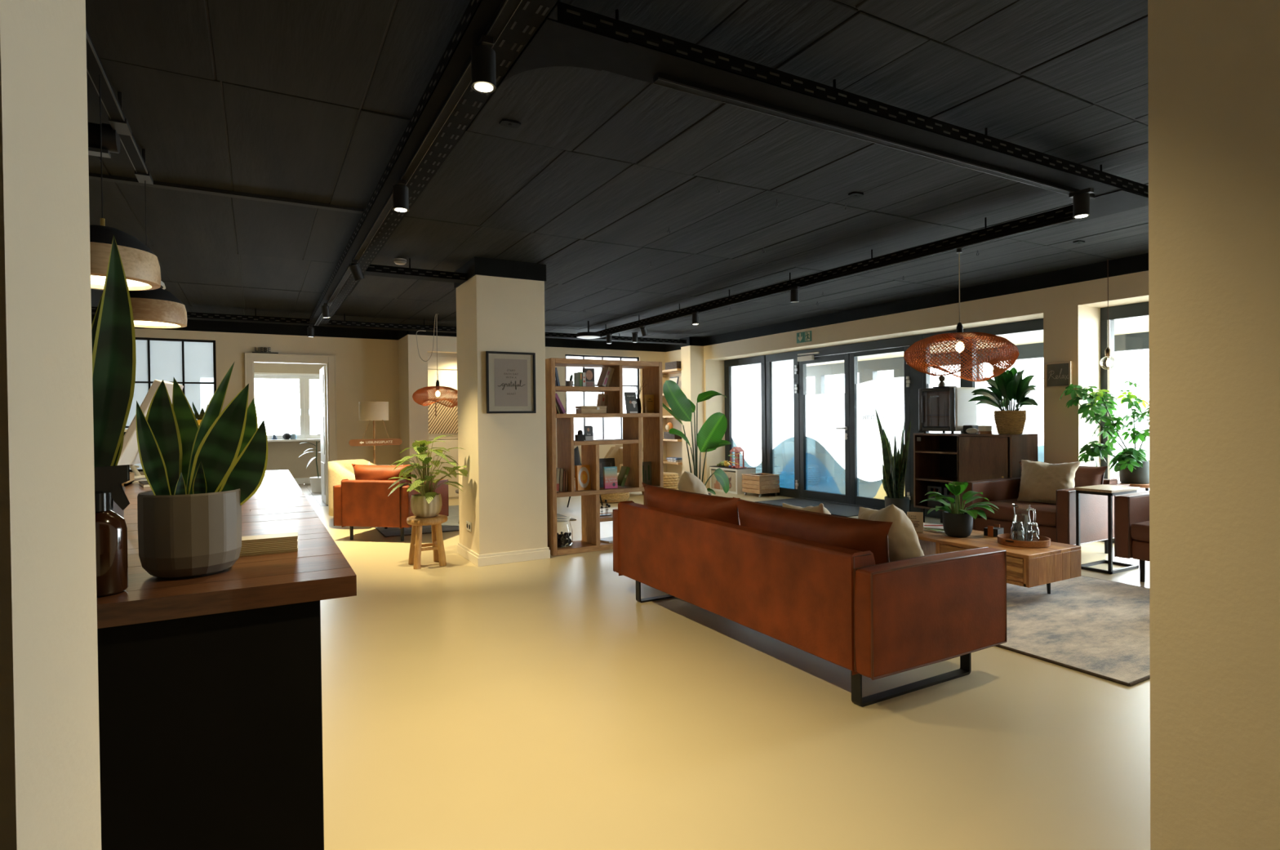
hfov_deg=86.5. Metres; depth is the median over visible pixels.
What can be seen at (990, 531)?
holder
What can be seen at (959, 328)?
socket
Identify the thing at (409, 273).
cable tray
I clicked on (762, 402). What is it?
window
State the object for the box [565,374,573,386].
cactus
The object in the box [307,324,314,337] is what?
spotlight
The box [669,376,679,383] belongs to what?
framed card
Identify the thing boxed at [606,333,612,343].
spotlight
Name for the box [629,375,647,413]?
vase
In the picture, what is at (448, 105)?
cable tray
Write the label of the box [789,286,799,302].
spotlight
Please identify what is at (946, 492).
crate
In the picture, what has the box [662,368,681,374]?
wall shelf
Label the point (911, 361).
woven pendant
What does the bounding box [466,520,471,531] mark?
wall socket
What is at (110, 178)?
trim
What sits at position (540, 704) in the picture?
floor
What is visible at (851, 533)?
cushion
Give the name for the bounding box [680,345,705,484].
wall
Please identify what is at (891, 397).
door
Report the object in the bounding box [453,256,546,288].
trim
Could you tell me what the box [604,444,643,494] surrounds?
chair
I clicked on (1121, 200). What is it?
plate
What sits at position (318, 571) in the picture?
countertop
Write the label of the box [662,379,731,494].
strelitzia
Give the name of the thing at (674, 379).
print
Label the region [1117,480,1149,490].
round table
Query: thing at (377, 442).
hanging sign
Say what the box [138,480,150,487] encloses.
notebook
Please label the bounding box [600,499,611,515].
figure sculpture
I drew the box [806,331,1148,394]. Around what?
trim
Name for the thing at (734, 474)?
cube shelf
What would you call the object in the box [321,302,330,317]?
spotlight
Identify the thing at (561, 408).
book
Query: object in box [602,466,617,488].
book
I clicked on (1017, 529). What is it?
tumbler
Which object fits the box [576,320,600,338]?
ceiling lamp
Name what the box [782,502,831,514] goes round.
cushion
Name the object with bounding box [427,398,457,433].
wall art
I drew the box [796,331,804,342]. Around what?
exit sign
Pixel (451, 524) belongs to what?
rug
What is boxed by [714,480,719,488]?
print
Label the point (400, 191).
spotlight
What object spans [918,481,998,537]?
leafy plant
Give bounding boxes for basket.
[663,431,681,439]
[665,360,680,369]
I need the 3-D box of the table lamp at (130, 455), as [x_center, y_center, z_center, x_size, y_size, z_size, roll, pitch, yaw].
[-2.524,0.034,3.495,0.223,0.514,0.420,-1,1,-21]
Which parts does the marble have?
post, post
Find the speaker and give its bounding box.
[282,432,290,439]
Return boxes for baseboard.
[293,477,310,484]
[457,542,550,566]
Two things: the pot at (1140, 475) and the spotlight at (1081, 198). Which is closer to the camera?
the spotlight at (1081, 198)
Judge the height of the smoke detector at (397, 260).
0.041 m
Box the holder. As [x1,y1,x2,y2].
[983,524,1003,537]
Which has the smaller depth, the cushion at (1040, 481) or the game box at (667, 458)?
the cushion at (1040, 481)
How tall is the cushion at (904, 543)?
0.449 m
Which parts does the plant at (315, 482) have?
pot, stem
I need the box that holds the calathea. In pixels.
[387,435,467,517]
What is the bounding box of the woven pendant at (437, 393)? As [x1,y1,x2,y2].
[412,313,457,407]
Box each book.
[555,367,559,386]
[555,392,565,413]
[555,403,559,413]
[556,467,559,491]
[557,467,563,491]
[562,471,565,491]
[563,470,568,491]
[573,372,582,386]
[574,464,591,490]
[582,368,595,386]
[582,372,586,386]
[583,425,593,440]
[596,366,611,386]
[596,393,605,405]
[599,457,615,487]
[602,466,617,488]
[604,394,608,413]
[605,367,614,386]
[617,466,630,486]
[623,391,638,413]
[642,461,652,485]
[643,394,654,413]
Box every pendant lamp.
[89,74,160,290]
[128,180,186,328]
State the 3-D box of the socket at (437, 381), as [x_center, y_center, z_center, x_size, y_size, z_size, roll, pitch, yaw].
[-2.630,-0.524,8.844,0.048,0.125,0.048,-1,1,-9]
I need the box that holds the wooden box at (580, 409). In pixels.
[575,405,606,413]
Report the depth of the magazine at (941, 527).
5.33 m
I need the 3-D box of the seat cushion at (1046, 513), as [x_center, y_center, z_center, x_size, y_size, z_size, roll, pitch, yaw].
[3.564,0.774,6.110,0.776,0.156,0.774,-1,1,-29]
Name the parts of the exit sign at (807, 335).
doorway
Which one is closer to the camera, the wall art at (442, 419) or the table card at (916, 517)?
the table card at (916, 517)
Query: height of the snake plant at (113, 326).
0.735 m
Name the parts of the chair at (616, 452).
backrest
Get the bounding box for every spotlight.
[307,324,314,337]
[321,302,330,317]
[348,259,364,280]
[392,178,408,212]
[471,35,496,93]
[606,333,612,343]
[631,332,638,342]
[639,324,647,336]
[691,311,699,324]
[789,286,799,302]
[1069,186,1093,218]
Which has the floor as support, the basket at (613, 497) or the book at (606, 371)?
the basket at (613, 497)
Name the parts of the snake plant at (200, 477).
pot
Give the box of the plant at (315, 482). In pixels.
[298,440,321,492]
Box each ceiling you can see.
[85,0,1148,342]
[806,315,1148,366]
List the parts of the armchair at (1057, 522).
armrest, seat, armrest, leg, frame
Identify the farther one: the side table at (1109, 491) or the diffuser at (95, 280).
the side table at (1109, 491)
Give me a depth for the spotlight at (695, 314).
7.71 m
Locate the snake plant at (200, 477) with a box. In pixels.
[136,360,267,577]
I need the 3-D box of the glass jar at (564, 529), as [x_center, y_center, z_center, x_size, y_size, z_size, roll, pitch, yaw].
[-0.728,1.006,6.398,0.191,0.266,0.191,0,1,44]
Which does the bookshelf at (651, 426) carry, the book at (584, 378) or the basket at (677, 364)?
the book at (584, 378)
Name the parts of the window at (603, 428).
pane, pane, pane, pane, pane, pane, pane, pane, pane, pane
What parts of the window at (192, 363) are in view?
pane, pane, pane, pane, pane, pane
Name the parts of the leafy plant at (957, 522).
stem, pot, stem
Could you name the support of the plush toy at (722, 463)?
on the cube shelf at (734, 474)
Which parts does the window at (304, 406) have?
sill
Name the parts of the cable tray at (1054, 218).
hanger rod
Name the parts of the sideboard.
label plate, leg, panel, panel, leg, panel, panel, door, panel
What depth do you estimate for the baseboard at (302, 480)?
13.63 m
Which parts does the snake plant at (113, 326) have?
pot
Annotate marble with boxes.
[728,446,746,468]
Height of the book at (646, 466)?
0.236 m
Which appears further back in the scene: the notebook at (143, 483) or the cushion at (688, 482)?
the cushion at (688, 482)
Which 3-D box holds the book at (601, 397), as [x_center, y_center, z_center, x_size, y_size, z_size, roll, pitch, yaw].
[-0.383,-0.209,6.644,0.061,0.193,0.101,-1,1,-29]
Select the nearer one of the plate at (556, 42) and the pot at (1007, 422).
the plate at (556, 42)
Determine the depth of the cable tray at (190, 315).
8.83 m
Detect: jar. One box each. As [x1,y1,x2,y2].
[271,434,277,439]
[556,516,573,547]
[977,425,991,434]
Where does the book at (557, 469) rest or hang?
on the bookshelf at (651, 426)
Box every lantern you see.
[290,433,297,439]
[918,386,976,433]
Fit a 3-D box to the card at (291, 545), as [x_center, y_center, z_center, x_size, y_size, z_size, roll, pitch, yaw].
[-0.865,0.279,1.569,0.133,0.004,0.061,-1,1,-27]
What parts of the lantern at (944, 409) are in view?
handle, door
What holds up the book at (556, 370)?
on the bookshelf at (651, 426)
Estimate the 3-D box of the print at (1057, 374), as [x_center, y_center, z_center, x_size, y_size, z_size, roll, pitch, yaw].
[4.043,-0.483,6.569,0.008,0.216,0.220,-1,1,-29]
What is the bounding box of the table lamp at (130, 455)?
[117,379,183,483]
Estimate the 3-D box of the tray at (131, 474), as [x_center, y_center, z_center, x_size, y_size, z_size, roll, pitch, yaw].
[-2.655,0.270,3.281,0.320,0.050,0.240,-1,1,-29]
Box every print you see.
[493,358,527,406]
[556,483,559,491]
[642,465,649,482]
[669,377,677,382]
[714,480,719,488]
[1046,363,1068,386]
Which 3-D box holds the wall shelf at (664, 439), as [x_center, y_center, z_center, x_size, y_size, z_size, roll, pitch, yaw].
[0.581,0.279,12.335,0.297,0.055,0.850,-1,1,-29]
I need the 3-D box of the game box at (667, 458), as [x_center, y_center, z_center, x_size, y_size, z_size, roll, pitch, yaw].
[0.640,0.604,12.180,0.202,0.035,0.300,-1,1,-33]
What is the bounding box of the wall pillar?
[456,274,547,555]
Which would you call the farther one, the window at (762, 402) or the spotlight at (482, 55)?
the window at (762, 402)
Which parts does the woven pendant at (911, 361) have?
cord, bulb, lamp shade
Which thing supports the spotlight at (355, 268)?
attached to the cable tray at (448, 105)
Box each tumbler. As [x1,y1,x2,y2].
[1010,520,1023,535]
[1010,534,1023,540]
[1025,521,1039,536]
[1026,535,1039,541]
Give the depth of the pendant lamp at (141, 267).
2.37 m
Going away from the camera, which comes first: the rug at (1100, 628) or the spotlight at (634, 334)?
the rug at (1100, 628)
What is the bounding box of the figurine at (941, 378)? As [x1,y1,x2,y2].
[932,375,956,387]
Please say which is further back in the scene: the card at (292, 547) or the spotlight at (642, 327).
the spotlight at (642, 327)
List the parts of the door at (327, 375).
panel, panel, panel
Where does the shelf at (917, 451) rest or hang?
attached to the sideboard
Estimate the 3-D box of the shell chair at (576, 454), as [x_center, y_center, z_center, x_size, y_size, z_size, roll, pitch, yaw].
[-0.798,0.735,9.677,0.453,0.853,0.444,0,1,31]
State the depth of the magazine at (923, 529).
5.23 m
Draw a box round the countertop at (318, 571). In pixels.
[96,469,356,628]
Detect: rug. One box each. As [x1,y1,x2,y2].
[373,505,576,537]
[755,497,879,516]
[995,575,1150,685]
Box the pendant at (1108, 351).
[1104,267,1111,366]
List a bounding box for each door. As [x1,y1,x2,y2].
[244,352,337,506]
[794,351,850,503]
[849,346,911,511]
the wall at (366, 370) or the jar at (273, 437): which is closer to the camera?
the wall at (366, 370)
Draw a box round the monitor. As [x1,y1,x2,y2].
[124,429,145,478]
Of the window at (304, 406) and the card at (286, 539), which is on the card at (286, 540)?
the card at (286, 539)
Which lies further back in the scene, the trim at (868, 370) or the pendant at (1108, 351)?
the trim at (868, 370)
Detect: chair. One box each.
[567,445,603,506]
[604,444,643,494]
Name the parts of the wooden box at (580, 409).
lid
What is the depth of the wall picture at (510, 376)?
5.92 m
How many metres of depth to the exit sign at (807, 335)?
9.55 m
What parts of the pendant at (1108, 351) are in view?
cord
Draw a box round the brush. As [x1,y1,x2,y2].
[574,429,584,440]
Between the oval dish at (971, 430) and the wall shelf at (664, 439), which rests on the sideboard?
the oval dish at (971, 430)
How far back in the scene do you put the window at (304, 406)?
13.63 m
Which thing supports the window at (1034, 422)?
in the wall at (1070, 313)
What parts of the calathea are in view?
stem, stem, stem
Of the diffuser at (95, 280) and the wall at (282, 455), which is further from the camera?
the wall at (282, 455)
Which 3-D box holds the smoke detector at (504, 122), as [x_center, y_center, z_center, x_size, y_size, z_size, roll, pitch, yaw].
[-0.603,-1.399,3.157,0.090,0.014,0.060,-1,1,-29]
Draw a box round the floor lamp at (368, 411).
[358,401,388,464]
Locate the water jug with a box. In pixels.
[1010,502,1035,541]
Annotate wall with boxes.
[0,0,1279,849]
[129,328,666,484]
[253,362,326,478]
[398,334,457,484]
[427,351,458,498]
[665,270,1148,545]
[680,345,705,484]
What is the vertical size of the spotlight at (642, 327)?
0.137 m
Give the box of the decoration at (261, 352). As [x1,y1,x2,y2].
[252,346,278,353]
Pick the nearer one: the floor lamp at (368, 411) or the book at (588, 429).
the book at (588, 429)
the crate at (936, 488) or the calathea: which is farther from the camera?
the crate at (936, 488)
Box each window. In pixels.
[124,337,216,471]
[253,372,320,441]
[564,354,639,445]
[724,333,923,511]
[922,318,1044,518]
[1100,301,1148,542]
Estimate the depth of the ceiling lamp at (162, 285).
5.42 m
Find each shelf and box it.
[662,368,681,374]
[662,415,675,418]
[662,438,681,441]
[662,459,682,464]
[709,465,755,493]
[915,449,956,453]
[915,475,957,482]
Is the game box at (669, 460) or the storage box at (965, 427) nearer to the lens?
the storage box at (965, 427)
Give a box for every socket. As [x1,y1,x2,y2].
[435,379,439,389]
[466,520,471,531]
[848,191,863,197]
[955,322,963,339]
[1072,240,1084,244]
[1104,346,1111,355]
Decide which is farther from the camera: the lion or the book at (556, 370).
the lion
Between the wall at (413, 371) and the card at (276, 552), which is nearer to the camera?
the card at (276, 552)
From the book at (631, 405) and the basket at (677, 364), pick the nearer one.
the book at (631, 405)
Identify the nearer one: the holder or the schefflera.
the holder
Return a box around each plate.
[497,17,628,87]
[1062,189,1148,222]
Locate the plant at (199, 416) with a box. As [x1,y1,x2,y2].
[192,402,208,425]
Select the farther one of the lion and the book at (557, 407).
the lion
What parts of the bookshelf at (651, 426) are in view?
panel, panel, shelf, shelf, shelf, panel, shelf, shelf, panel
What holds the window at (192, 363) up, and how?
in the wall at (366, 370)
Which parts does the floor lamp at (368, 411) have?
lamp shade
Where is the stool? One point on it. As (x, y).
(415, 553)
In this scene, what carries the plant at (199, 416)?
on the countertop at (318, 571)
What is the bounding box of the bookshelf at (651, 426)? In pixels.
[545,357,663,555]
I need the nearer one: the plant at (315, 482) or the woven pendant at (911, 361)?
the woven pendant at (911, 361)
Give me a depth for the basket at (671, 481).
10.71 m
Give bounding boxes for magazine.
[600,536,613,542]
[923,522,943,529]
[923,528,944,531]
[923,528,945,533]
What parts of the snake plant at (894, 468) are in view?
pot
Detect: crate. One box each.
[742,472,779,497]
[927,484,946,506]
[943,487,955,506]
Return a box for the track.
[85,26,153,184]
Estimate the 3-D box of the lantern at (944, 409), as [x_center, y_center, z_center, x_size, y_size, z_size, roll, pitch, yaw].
[3.402,-0.160,7.532,0.422,0.500,0.445,-1,1,-29]
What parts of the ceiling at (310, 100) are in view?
panel, panel, panel, panel, panel, panel, panel, panel, panel, panel, panel, panel, panel, panel, panel, panel, panel, panel, panel, panel, panel, panel, panel, panel, panel, panel, panel, panel, panel, panel, panel, panel, panel, panel, panel, panel, panel, panel, panel, panel, panel, panel, panel, panel, panel, panel, panel, panel, panel, panel, panel, panel, panel, panel, panel, panel, panel, panel, panel, panel, panel, panel, panel, panel, panel, panel, panel, panel, panel, panel, panel, panel, panel, panel, panel, panel, panel, panel, panel, panel, panel, panel, panel, panel, panel, panel, panel, panel, panel, panel, panel, panel, panel, panel, panel, panel, panel, panel, panel, panel, panel, panel, panel, panel, panel, panel, panel, panel, panel, panel, panel, panel, panel, panel, panel, panel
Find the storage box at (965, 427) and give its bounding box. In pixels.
[963,425,978,433]
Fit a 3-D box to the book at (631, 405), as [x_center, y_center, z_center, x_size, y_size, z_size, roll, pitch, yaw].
[-0.087,-0.219,6.707,0.125,0.212,0.061,-1,1,-29]
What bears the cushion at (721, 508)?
on the sofa
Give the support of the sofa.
on the floor
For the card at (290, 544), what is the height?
0.004 m
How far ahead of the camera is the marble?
11.16 m
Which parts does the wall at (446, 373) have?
panel, panel, panel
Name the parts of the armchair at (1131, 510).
seat, leg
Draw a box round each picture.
[485,351,536,413]
[1044,360,1072,388]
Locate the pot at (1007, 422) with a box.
[995,410,1024,434]
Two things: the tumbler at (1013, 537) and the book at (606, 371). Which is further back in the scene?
the book at (606, 371)
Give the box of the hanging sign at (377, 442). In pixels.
[348,419,402,446]
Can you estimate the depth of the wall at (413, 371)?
9.87 m
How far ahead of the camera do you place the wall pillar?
5.96 m
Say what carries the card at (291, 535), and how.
on the card at (286, 539)
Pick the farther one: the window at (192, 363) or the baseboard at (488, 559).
the window at (192, 363)
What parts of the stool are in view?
leg, leg, seat, leg, leg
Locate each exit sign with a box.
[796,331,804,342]
[804,330,811,342]
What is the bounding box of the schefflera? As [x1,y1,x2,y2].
[1059,381,1149,484]
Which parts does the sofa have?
armrest, leg, frame, leg, armrest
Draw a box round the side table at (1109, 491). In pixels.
[1074,484,1139,573]
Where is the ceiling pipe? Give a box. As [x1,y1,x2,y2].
[87,122,119,158]
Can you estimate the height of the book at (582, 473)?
0.237 m
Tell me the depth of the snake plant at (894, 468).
8.30 m
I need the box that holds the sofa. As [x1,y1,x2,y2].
[612,482,1006,706]
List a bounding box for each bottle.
[93,464,129,597]
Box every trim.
[88,173,363,213]
[91,253,1148,351]
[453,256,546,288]
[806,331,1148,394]
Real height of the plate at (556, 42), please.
0.006 m
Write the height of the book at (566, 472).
0.189 m
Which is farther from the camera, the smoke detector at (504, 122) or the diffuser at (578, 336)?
the diffuser at (578, 336)
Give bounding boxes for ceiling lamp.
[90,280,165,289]
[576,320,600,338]
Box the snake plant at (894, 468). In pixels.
[874,405,911,515]
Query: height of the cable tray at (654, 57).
0.186 m
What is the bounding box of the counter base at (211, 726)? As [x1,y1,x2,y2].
[97,600,324,849]
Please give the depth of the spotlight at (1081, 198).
3.63 m
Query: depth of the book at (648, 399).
6.80 m
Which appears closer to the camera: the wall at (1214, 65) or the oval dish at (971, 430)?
the wall at (1214, 65)
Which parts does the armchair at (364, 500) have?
armrest, leg, frame, leg, armrest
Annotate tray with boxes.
[91,306,686,344]
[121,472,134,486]
[309,0,559,325]
[363,257,467,283]
[557,1,1148,199]
[595,204,1085,337]
[996,533,1050,547]
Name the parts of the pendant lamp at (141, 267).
cord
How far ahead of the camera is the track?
2.73 m
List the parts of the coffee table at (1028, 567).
leg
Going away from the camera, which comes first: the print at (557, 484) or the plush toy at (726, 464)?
the print at (557, 484)
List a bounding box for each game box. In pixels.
[666,457,682,460]
[666,459,682,462]
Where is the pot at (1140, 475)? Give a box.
[1118,460,1149,484]
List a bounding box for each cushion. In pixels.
[351,463,410,484]
[641,482,740,524]
[677,470,708,494]
[733,497,893,564]
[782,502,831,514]
[857,503,924,561]
[973,497,1056,526]
[1017,459,1080,504]
[1017,461,1107,497]
[1130,520,1149,542]
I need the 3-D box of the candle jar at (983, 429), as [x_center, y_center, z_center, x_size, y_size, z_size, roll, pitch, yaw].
[3.569,0.050,7.039,0.132,0.087,0.132,-1,1,-29]
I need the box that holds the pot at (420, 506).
[410,493,442,517]
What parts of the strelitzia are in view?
stem, stem, stem, stem, stem, stem, stem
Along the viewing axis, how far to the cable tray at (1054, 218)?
5.45 m
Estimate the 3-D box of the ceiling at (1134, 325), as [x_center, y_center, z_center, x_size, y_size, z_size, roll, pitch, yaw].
[4.019,-1.202,9.599,1.850,0.280,7.600,-1,1,-29]
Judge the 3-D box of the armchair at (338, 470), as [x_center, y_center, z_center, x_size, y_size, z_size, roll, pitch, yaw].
[-3.347,0.811,8.188,0.725,0.762,0.806,-1,1,6]
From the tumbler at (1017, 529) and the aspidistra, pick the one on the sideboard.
the aspidistra
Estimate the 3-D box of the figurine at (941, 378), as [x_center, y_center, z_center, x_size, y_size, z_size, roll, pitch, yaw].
[3.325,-0.475,7.427,0.150,0.132,0.190,-1,1,-29]
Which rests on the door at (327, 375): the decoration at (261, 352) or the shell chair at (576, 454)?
the decoration at (261, 352)
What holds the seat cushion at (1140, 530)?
on the armchair at (1131, 510)
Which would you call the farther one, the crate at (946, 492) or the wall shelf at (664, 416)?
the wall shelf at (664, 416)
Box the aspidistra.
[968,367,1038,434]
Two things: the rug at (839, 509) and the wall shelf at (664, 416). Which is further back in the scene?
the wall shelf at (664, 416)
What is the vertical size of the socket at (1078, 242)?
0.014 m
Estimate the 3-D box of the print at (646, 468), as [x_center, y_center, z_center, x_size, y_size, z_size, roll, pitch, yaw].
[0.061,0.490,6.833,0.080,0.170,0.007,-1,1,-29]
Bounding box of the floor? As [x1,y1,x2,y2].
[297,457,1150,849]
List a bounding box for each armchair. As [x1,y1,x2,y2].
[328,458,377,515]
[333,463,448,541]
[962,461,1129,553]
[1114,490,1149,582]
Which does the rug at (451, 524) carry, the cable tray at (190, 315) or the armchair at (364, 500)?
the armchair at (364, 500)
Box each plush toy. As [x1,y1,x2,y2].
[716,461,728,466]
[724,460,730,466]
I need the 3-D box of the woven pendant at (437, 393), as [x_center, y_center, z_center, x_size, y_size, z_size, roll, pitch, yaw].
[-2.652,-0.852,8.846,0.681,1.258,0.602,0,1,15]
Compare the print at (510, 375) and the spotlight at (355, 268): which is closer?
the spotlight at (355, 268)
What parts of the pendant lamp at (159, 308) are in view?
cord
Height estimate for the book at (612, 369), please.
0.188 m
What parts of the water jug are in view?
handle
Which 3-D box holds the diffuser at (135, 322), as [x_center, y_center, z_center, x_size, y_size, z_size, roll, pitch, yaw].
[-2.501,-0.521,3.456,0.276,0.006,0.276,-1,1,-29]
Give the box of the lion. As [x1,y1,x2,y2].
[665,422,673,431]
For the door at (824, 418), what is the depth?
9.90 m
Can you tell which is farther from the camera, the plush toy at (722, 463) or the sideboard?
the plush toy at (722, 463)
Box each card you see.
[239,549,297,556]
[240,542,297,549]
[240,544,297,551]
[240,544,297,554]
[240,546,297,552]
[241,532,297,542]
[241,537,297,543]
[241,537,297,546]
[241,539,297,545]
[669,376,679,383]
[906,511,923,533]
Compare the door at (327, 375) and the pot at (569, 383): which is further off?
the door at (327, 375)
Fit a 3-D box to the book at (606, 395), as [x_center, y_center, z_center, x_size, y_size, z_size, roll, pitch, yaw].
[-0.355,-0.206,6.683,0.048,0.187,0.100,-1,1,-29]
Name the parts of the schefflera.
stem, stem, stem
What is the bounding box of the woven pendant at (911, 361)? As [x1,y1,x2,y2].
[903,248,1019,381]
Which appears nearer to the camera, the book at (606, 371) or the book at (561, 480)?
the book at (561, 480)
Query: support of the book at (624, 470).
on the bookshelf at (651, 426)
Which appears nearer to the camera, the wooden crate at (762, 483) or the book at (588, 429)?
the book at (588, 429)
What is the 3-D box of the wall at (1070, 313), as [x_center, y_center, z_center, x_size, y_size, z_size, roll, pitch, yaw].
[3.293,-0.192,8.420,0.600,2.640,10.450,-1,1,-29]
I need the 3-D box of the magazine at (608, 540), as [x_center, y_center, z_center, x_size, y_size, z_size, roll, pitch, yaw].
[-0.272,1.124,6.678,0.242,0.015,0.182,-1,1,-44]
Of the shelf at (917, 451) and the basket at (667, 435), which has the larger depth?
the basket at (667, 435)
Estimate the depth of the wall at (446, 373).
10.70 m
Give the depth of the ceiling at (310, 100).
3.56 m
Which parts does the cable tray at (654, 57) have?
hanger rod, hanger rod, hanger rod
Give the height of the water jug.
0.255 m
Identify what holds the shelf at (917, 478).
attached to the sideboard
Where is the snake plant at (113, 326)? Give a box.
[91,235,136,518]
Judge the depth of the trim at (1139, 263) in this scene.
9.13 m
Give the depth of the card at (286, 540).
1.55 m
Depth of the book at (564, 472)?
6.33 m
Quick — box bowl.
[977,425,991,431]
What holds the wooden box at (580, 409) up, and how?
on the bookshelf at (651, 426)
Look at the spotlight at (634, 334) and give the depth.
9.48 m
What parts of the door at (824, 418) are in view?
closer arm, handle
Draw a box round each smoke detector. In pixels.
[393,257,406,264]
[499,118,520,128]
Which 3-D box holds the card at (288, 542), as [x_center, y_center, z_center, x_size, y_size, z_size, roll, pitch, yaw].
[-0.864,0.271,1.569,0.133,0.004,0.061,-1,1,-27]
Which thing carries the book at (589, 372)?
on the bookshelf at (651, 426)
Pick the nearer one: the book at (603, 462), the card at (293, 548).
the card at (293, 548)
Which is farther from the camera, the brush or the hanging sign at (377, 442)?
the hanging sign at (377, 442)
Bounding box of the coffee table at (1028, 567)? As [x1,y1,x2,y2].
[916,522,1080,594]
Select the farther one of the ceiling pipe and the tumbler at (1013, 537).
the tumbler at (1013, 537)
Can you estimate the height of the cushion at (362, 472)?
0.386 m
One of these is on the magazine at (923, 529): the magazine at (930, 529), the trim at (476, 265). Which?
the magazine at (930, 529)
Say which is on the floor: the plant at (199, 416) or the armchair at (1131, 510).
the armchair at (1131, 510)
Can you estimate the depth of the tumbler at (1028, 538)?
4.62 m
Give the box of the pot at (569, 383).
[565,380,573,386]
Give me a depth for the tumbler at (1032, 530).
4.62 m
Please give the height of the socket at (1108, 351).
0.080 m
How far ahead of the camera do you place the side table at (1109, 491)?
5.38 m
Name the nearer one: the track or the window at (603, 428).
the track
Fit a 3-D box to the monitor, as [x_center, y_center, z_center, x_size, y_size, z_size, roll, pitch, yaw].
[-2.841,0.159,3.774,0.200,0.270,0.150,-1,1,8]
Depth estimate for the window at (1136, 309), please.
6.55 m
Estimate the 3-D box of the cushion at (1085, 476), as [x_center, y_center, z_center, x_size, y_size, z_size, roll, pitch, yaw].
[3.870,0.544,6.281,0.238,0.370,0.798,-1,1,-29]
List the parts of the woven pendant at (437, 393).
cord, lamp shade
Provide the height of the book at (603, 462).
0.284 m
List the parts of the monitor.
stand arm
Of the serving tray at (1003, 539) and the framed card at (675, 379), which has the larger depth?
the framed card at (675, 379)
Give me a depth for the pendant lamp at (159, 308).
3.38 m
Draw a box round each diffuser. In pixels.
[90,275,148,286]
[133,320,176,325]
[577,335,599,338]
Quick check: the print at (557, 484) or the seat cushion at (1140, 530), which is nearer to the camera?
the seat cushion at (1140, 530)
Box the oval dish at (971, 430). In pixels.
[965,427,977,433]
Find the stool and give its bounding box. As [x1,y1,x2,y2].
[406,514,448,568]
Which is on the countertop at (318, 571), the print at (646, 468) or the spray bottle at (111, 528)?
the spray bottle at (111, 528)
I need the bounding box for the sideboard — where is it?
[913,431,1037,523]
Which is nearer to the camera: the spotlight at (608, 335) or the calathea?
the calathea
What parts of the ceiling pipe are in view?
rail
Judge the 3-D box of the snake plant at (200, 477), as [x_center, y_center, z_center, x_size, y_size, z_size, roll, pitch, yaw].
[-0.880,0.081,1.378,0.224,0.428,0.175,-1,1,-29]
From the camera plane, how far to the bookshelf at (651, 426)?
6.49 m
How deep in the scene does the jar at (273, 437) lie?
13.28 m
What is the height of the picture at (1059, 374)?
0.246 m

